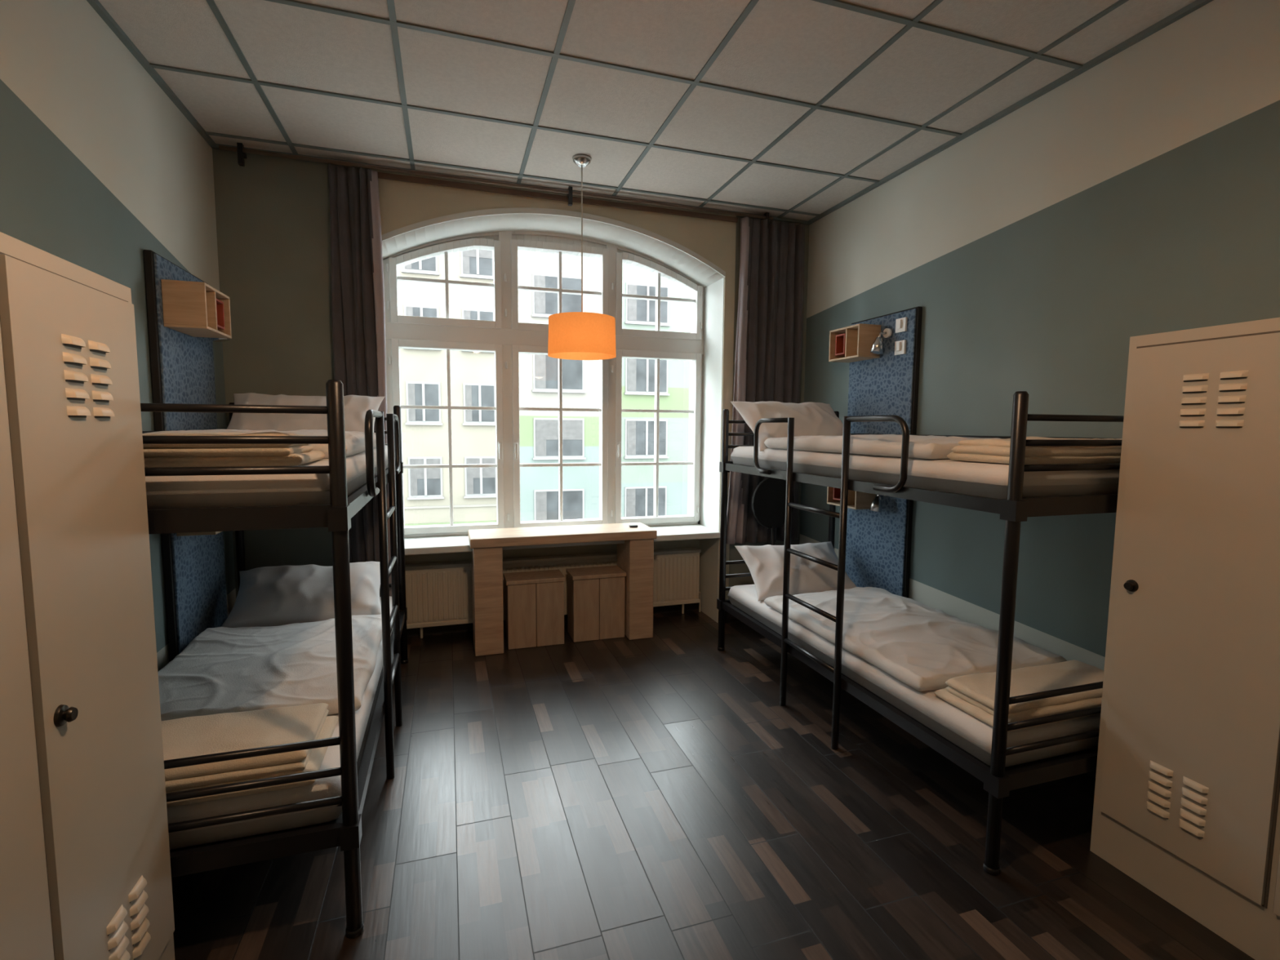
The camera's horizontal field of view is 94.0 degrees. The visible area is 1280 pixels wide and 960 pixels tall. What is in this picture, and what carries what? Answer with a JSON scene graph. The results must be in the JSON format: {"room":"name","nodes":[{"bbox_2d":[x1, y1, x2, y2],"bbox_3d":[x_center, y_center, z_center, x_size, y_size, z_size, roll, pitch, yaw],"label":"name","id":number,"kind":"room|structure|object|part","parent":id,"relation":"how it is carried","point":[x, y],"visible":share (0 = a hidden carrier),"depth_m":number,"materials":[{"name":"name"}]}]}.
{"room":"dormitory","nodes":[
{"label":"dormitory","id":0,"kind":"room"},
{"bbox_2d":[0,0,235,671],"bbox_3d":[-1.681,-0.137,1.032,0.150,3.007,6.209,-1,5,-18],"label":"wall","id":1,"kind":"structure","parent":0,"point":[100,168],"depth_m":2.23,"materials":[{"name":"paint"}]},
{"bbox_2d":[143,249,227,662],"bbox_3d":[-2.172,-0.066,2.895,0.041,1.870,0.630,-1,5,-18],"label":"headboard panel","id":2,"kind":"object","parent":1,"relation":"attached to","point":[183,371],"visible":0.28,"depth_m":2.75,"materials":[{"name":"blue fabric"}]},
{"bbox_2d":[160,279,231,338],"bbox_3d":[-2.035,-0.780,2.754,0.160,0.200,0.320,-1,5,-18],"label":"box shelf","id":3,"kind":"object","parent":2,"relation":"attached to","point":[193,308],"visible":1,"depth_m":2.62,"materials":[{"name":"brown wood"}]},
{"bbox_2d":[176,531,221,536],"bbox_3d":[-2.046,0.152,2.834,0.150,0.170,0.320,-1,5,-18],"label":"box shelf","id":4,"kind":"object","parent":2,"relation":"attached to","point":[209,532],"visible":0.1,"depth_m":2.69,"materials":[{"name":"brown wood"}]},
{"bbox_2d":[212,337,229,342],"bbox_3d":[-2.133,-0.772,2.997,0.120,0.155,0.072,-1,5,-18],"label":"reading lamp","id":5,"kind":"object","parent":2,"relation":"attached to","point":[215,340],"visible":0.1,"depth_m":2.99,"materials":[{"name":"white plastic"}]},
{"bbox_2d":[212,142,809,622],"bbox_3d":[-0.643,-0.415,4.271,3.813,3.007,0.735,-1,5,-18],"label":"wall","id":6,"kind":"structure","parent":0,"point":[273,213],"depth_m":3.63,"materials":[{"name":"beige paint"}]},
{"bbox_2d":[327,163,391,596],"bbox_3d":[-1.665,-0.511,3.584,0.310,2.604,0.093,-1,5,-18],"label":"curtain","id":7,"kind":"object","parent":6,"relation":"hanging from","point":[357,268],"visible":0.54,"depth_m":3.52,"materials":[{"name":"fabric"}]},
{"bbox_3d":[-0.676,-1.820,3.794,3.400,0.110,0.092,-1,5,-18],"label":"curtain rail","id":8,"kind":"part","parent":6,"relation":"part of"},
{"bbox_2d":[382,231,703,537],"bbox_3d":[-0.602,-0.737,4.354,2.310,2.235,0.167,-1,5,-18],"label":"window","id":9,"kind":"structure","parent":6,"relation":"attached to","point":[506,337],"depth_m":4.28,"materials":[{"name":"white plastic"}]},
{"bbox_2d":[404,547,701,638],"bbox_3d":[-0.574,0.821,4.416,2.239,0.520,0.085,-1,5,-18],"label":"radiator","id":10,"kind":"object","parent":6,"relation":"attached to","point":[437,593],"visible":0.5,"depth_m":4.24,"materials":[{"name":"metal"}]},
{"bbox_2d":[404,524,719,555],"bbox_3d":[-0.560,0.416,4.259,2.312,0.045,0.391,-1,5,-18],"label":"window sill","id":11,"kind":"structure","parent":6,"relation":"attached to","point":[448,544],"depth_m":4.09,"materials":[{"name":"white stone"}]},
{"bbox_2d":[406,602,740,636],"bbox_3d":[-0.625,1.046,4.309,3.813,0.090,0.386,-1,5,-18],"label":"baseboard","id":12,"kind":"structure","parent":6,"relation":"attached to","point":[729,618],"depth_m":4.30,"materials":[{"name":"brown wood"}]},
{"bbox_2d":[726,217,804,544],"bbox_3d":[0.919,-0.698,4.396,0.619,2.334,0.094,-1,5,-18],"label":"curtain","id":13,"kind":"object","parent":6,"relation":"hanging from","point":[768,352],"visible":0.73,"depth_m":4.36,"materials":[{"name":"fabric"}]},
{"bbox_2d":[86,0,1213,224],"bbox_3d":[0.242,-1.717,1.425,4.113,0.140,6.250,-1,5,-18],"label":"ceiling","id":14,"kind":"structure","parent":0,"point":[793,111],"depth_m":2.64,"materials":[{"name":"tile"}]},
{"bbox_2d":[547,153,616,359],"bbox_3d":[-0.337,-1.288,3.476,0.400,1.121,0.400,-1,5,-18],"label":"pendant lamp","id":15,"kind":"object","parent":14,"relation":"hanging from","point":[572,335],"visible":1,"depth_m":3.37,"materials":[{"name":"orange fabric"}]},
{"bbox_2d":[171,609,1254,959],"bbox_3d":[0.226,1.380,1.674,4.113,0.100,6.200,-1,5,-18],"label":"floor","id":16,"kind":"structure","parent":0,"point":[656,797],"depth_m":2.14,"materials":[{"name":"brown wood"}]},
{"bbox_2d":[0,231,174,959],"bbox_3d":[-1.220,0.500,0.767,0.532,1.790,1.395,-1,5,-18],"label":"tall cabinet","id":17,"kind":"object","parent":16,"relation":"on","point":[86,873],"visible":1,"depth_m":1.15,"materials":[{"name":"metal"}]},
{"bbox_2d":[140,379,408,938],"bbox_3d":[-1.537,0.443,2.534,0.918,1.590,2.146,-1,5,-18],"label":"bunk bed","id":18,"kind":"object","parent":16,"relation":"on","point":[326,813],"visible":0.48,"depth_m":1.64,"materials":[{"name":"black metal"}]},
{"bbox_2d":[142,431,325,467],"bbox_3d":[-1.309,-0.091,1.672,0.709,0.094,0.345,-1,5,-18],"label":"folded blanket","id":19,"kind":"object","parent":18,"relation":"on","point":[155,455],"visible":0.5,"depth_m":1.58,"materials":[{"name":"beige fabric"}]},
{"bbox_2d":[160,702,338,807],"bbox_3d":[-1.319,0.809,1.766,0.712,0.105,0.392,-1,5,-18],"label":"folded blanket","id":20,"kind":"object","parent":18,"relation":"on","point":[196,735],"visible":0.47,"depth_m":1.74,"materials":[{"name":"beige fabric"}]},
{"bbox_2d":[146,429,376,458],"bbox_3d":[-1.539,-0.161,2.448,0.797,0.094,1.238,-1,5,-18],"label":"duvet","id":21,"kind":"object","parent":18,"relation":"on","point":[354,440],"visible":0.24,"depth_m":2.20,"materials":[{"name":"white fabric"}]},
{"bbox_2d":[158,614,382,720],"bbox_3d":[-1.521,0.751,2.470,0.814,0.093,1.000,-1,5,-18],"label":"duvet","id":22,"kind":"object","parent":18,"relation":"on","point":[222,669],"visible":0.76,"depth_m":2.32,"materials":[{"name":"white fabric"}]},
{"bbox_2d":[221,561,381,627],"bbox_3d":[-1.749,0.610,3.172,0.757,0.286,0.439,-1,5,-18],"label":"pillow","id":23,"kind":"object","parent":18,"relation":"on","point":[287,594],"visible":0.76,"depth_m":3.06,"materials":[{"name":"white fabric"}]},
{"bbox_2d":[226,392,384,432],"bbox_3d":[-1.801,-0.312,3.208,0.764,0.311,0.334,-1,5,-15],"label":"pillow","id":24,"kind":"object","parent":18,"relation":"on","point":[356,406],"visible":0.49,"depth_m":3.16,"materials":[{"name":"white fabric"}]},
{"bbox_2d":[502,569,565,649],"bbox_3d":[-0.724,0.878,4.085,0.390,0.462,0.240,-1,5,-18],"label":"stool","id":25,"kind":"object","parent":16,"relation":"on","point":[534,601],"visible":1,"depth_m":3.98,"materials":[{"name":"brown wood"}]},
{"bbox_2d":[467,522,657,656],"bbox_3d":[-0.531,0.724,4.128,1.240,0.765,0.370,-1,5,-18],"label":"desk","id":26,"kind":"object","parent":16,"relation":"on","point":[635,557],"visible":0.94,"depth_m":3.98,"materials":[{"name":"brown wood"}]},
{"bbox_2d":[629,524,638,527],"bbox_3d":[-0.046,0.327,4.228,0.060,0.014,0.030,-1,5,-18],"label":"remote control","id":27,"kind":"object","parent":26,"relation":"on","point":[630,526],"visible":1,"depth_m":4.22,"materials":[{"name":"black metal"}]},
{"bbox_2d":[565,565,626,642],"bbox_3d":[-0.313,0.869,4.228,0.380,0.462,0.240,-1,5,-18],"label":"stool","id":28,"kind":"object","parent":16,"relation":"on","point":[595,594],"visible":1,"depth_m":4.13,"materials":[{"name":"brown wood"}]},
{"bbox_2d":[751,477,794,545],"bbox_3d":[1.005,0.545,4.275,0.340,1.121,0.300,-1,5,-18],"label":"chair","id":29,"kind":"object","parent":16,"relation":"on","point":[768,499],"visible":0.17,"depth_m":4.33,"materials":[{"name":"black"}]},
{"bbox_2d":[716,391,1124,875],"bbox_3d":[1.249,0.419,3.042,0.900,1.590,2.139,-1,5,-18],"label":"bunk bed","id":30,"kind":"object","parent":16,"relation":"on","point":[1005,762],"visible":0.55,"depth_m":2.15,"materials":[{"name":"black metal"}]},
{"bbox_2d":[730,400,851,451],"bbox_3d":[0.987,-0.341,3.746,0.764,0.312,0.358,-2,5,-21],"label":"pillow","id":31,"kind":"object","parent":30,"relation":"on","point":[811,419],"visible":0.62,"depth_m":3.68,"materials":[{"name":"white fabric"}]},
{"bbox_2d":[734,541,856,600],"bbox_3d":[0.999,0.567,3.801,0.706,0.284,0.363,-1,5,-14],"label":"pillow","id":32,"kind":"object","parent":30,"relation":"on","point":[765,563],"visible":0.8,"depth_m":3.70,"materials":[{"name":"white fabric"}]},
{"bbox_2d":[764,434,1001,458],"bbox_3d":[1.274,-0.182,2.962,0.784,0.087,1.275,-1,5,-18],"label":"duvet","id":33,"kind":"object","parent":30,"relation":"on","point":[931,446],"visible":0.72,"depth_m":2.62,"materials":[{"name":"white fabric"}]},
{"bbox_2d":[764,586,1066,691],"bbox_3d":[1.274,0.727,3.002,0.797,0.090,1.212,-1,5,-18],"label":"duvet","id":34,"kind":"object","parent":30,"relation":"on","point":[921,646],"visible":0.91,"depth_m":2.76,"materials":[{"name":"white fabric"}]},
{"bbox_2d":[933,659,1103,732],"bbox_3d":[1.517,0.792,2.258,0.718,0.093,0.308,-1,5,-18],"label":"folded blanket","id":35,"kind":"object","parent":30,"relation":"on","point":[973,694],"visible":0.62,"depth_m":2.19,"materials":[{"name":"beige fabric"}]},
{"bbox_2d":[946,436,1122,464],"bbox_3d":[1.524,-0.113,2.182,0.715,0.089,0.313,-1,5,-18],"label":"folded blanket","id":36,"kind":"object","parent":30,"relation":"on","point":[989,451],"visible":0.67,"depth_m":2.03,"materials":[{"name":"beige fabric"}]},
{"bbox_2d":[1089,317,1279,959],"bbox_3d":[2.012,0.474,1.427,0.520,1.775,1.395,-1,5,-18],"label":"tall cabinet","id":37,"kind":"object","parent":16,"relation":"on","point":[1186,806],"visible":1,"depth_m":1.76,"materials":[{"name":"metal"}]},
{"bbox_2d":[799,0,1279,670],"bbox_3d":[2.093,-0.216,2.242,0.150,3.007,6.209,-1,5,-18],"label":"wall","id":38,"kind":"structure","parent":0,"point":[1139,194],"depth_m":2.65,"materials":[{"name":"paint"}]},
{"bbox_2d":[844,306,922,598],"bbox_3d":[1.499,-0.116,3.774,0.041,1.810,0.600,-1,5,-18],"label":"headboard panel","id":39,"kind":"object","parent":38,"relation":"attached to","point":[878,544],"visible":0.44,"depth_m":3.66,"materials":[{"name":"blue fabric"}]},
{"bbox_2d":[826,486,875,509],"bbox_3d":[1.369,0.085,3.876,0.150,0.170,0.300,-1,5,-18],"label":"box shelf","id":40,"kind":"object","parent":39,"relation":"attached to","point":[856,500],"visible":0.34,"depth_m":3.84,"materials":[{"name":"brown wood"}]},
{"bbox_2d":[828,323,880,362],"bbox_3d":[1.365,-0.868,3.810,0.160,0.200,0.300,-1,5,-18],"label":"box shelf","id":41,"kind":"object","parent":39,"relation":"attached to","point":[851,344],"visible":0.99,"depth_m":3.77,"materials":[{"name":"brown wood"}]},
{"bbox_2d":[869,494,886,512],"bbox_3d":[1.460,0.121,3.645,0.120,0.155,0.072,-1,5,-18],"label":"reading lamp","id":42,"kind":"object","parent":39,"relation":"attached to","point":[876,505],"visible":0.58,"depth_m":3.62,"materials":[{"name":"silver plastic"}]},
{"bbox_2d":[870,328,892,354],"bbox_3d":[1.451,-0.840,3.608,0.120,0.155,0.072,-1,5,-18],"label":"reading lamp","id":43,"kind":"object","parent":39,"relation":"attached to","point":[877,348],"visible":1,"depth_m":3.59,"materials":[{"name":"silver metal"}]},
{"bbox_2d":[1086,770,1096,777],"bbox_3d":[1.633,1.140,3.492,0.015,0.080,2.589,-1,5,-18],"label":"baseboard","id":44,"kind":"structure","parent":38,"relation":"attached to","point":[1093,774],"depth_m":2.55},
{"label":"outside","id":45,"kind":"structure","parent":0,"visible":0},
{"bbox_3d":[0.189,7.130,16.261,90.000,0.100,20.100,-1,5,-18],"label":"ground","id":46,"kind":"structure","parent":45,"visible":0},
{"bbox_2d":[397,249,690,525],"bbox_3d":[-3.123,-2.143,24.847,52.700,16.818,0.800,-1,5,-18],"label":"facade","id":47,"kind":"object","parent":46,"relation":"on","point":[423,372],"visible":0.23,"depth_m":24.24,"materials":[{"name":"white paint"}]}
]}

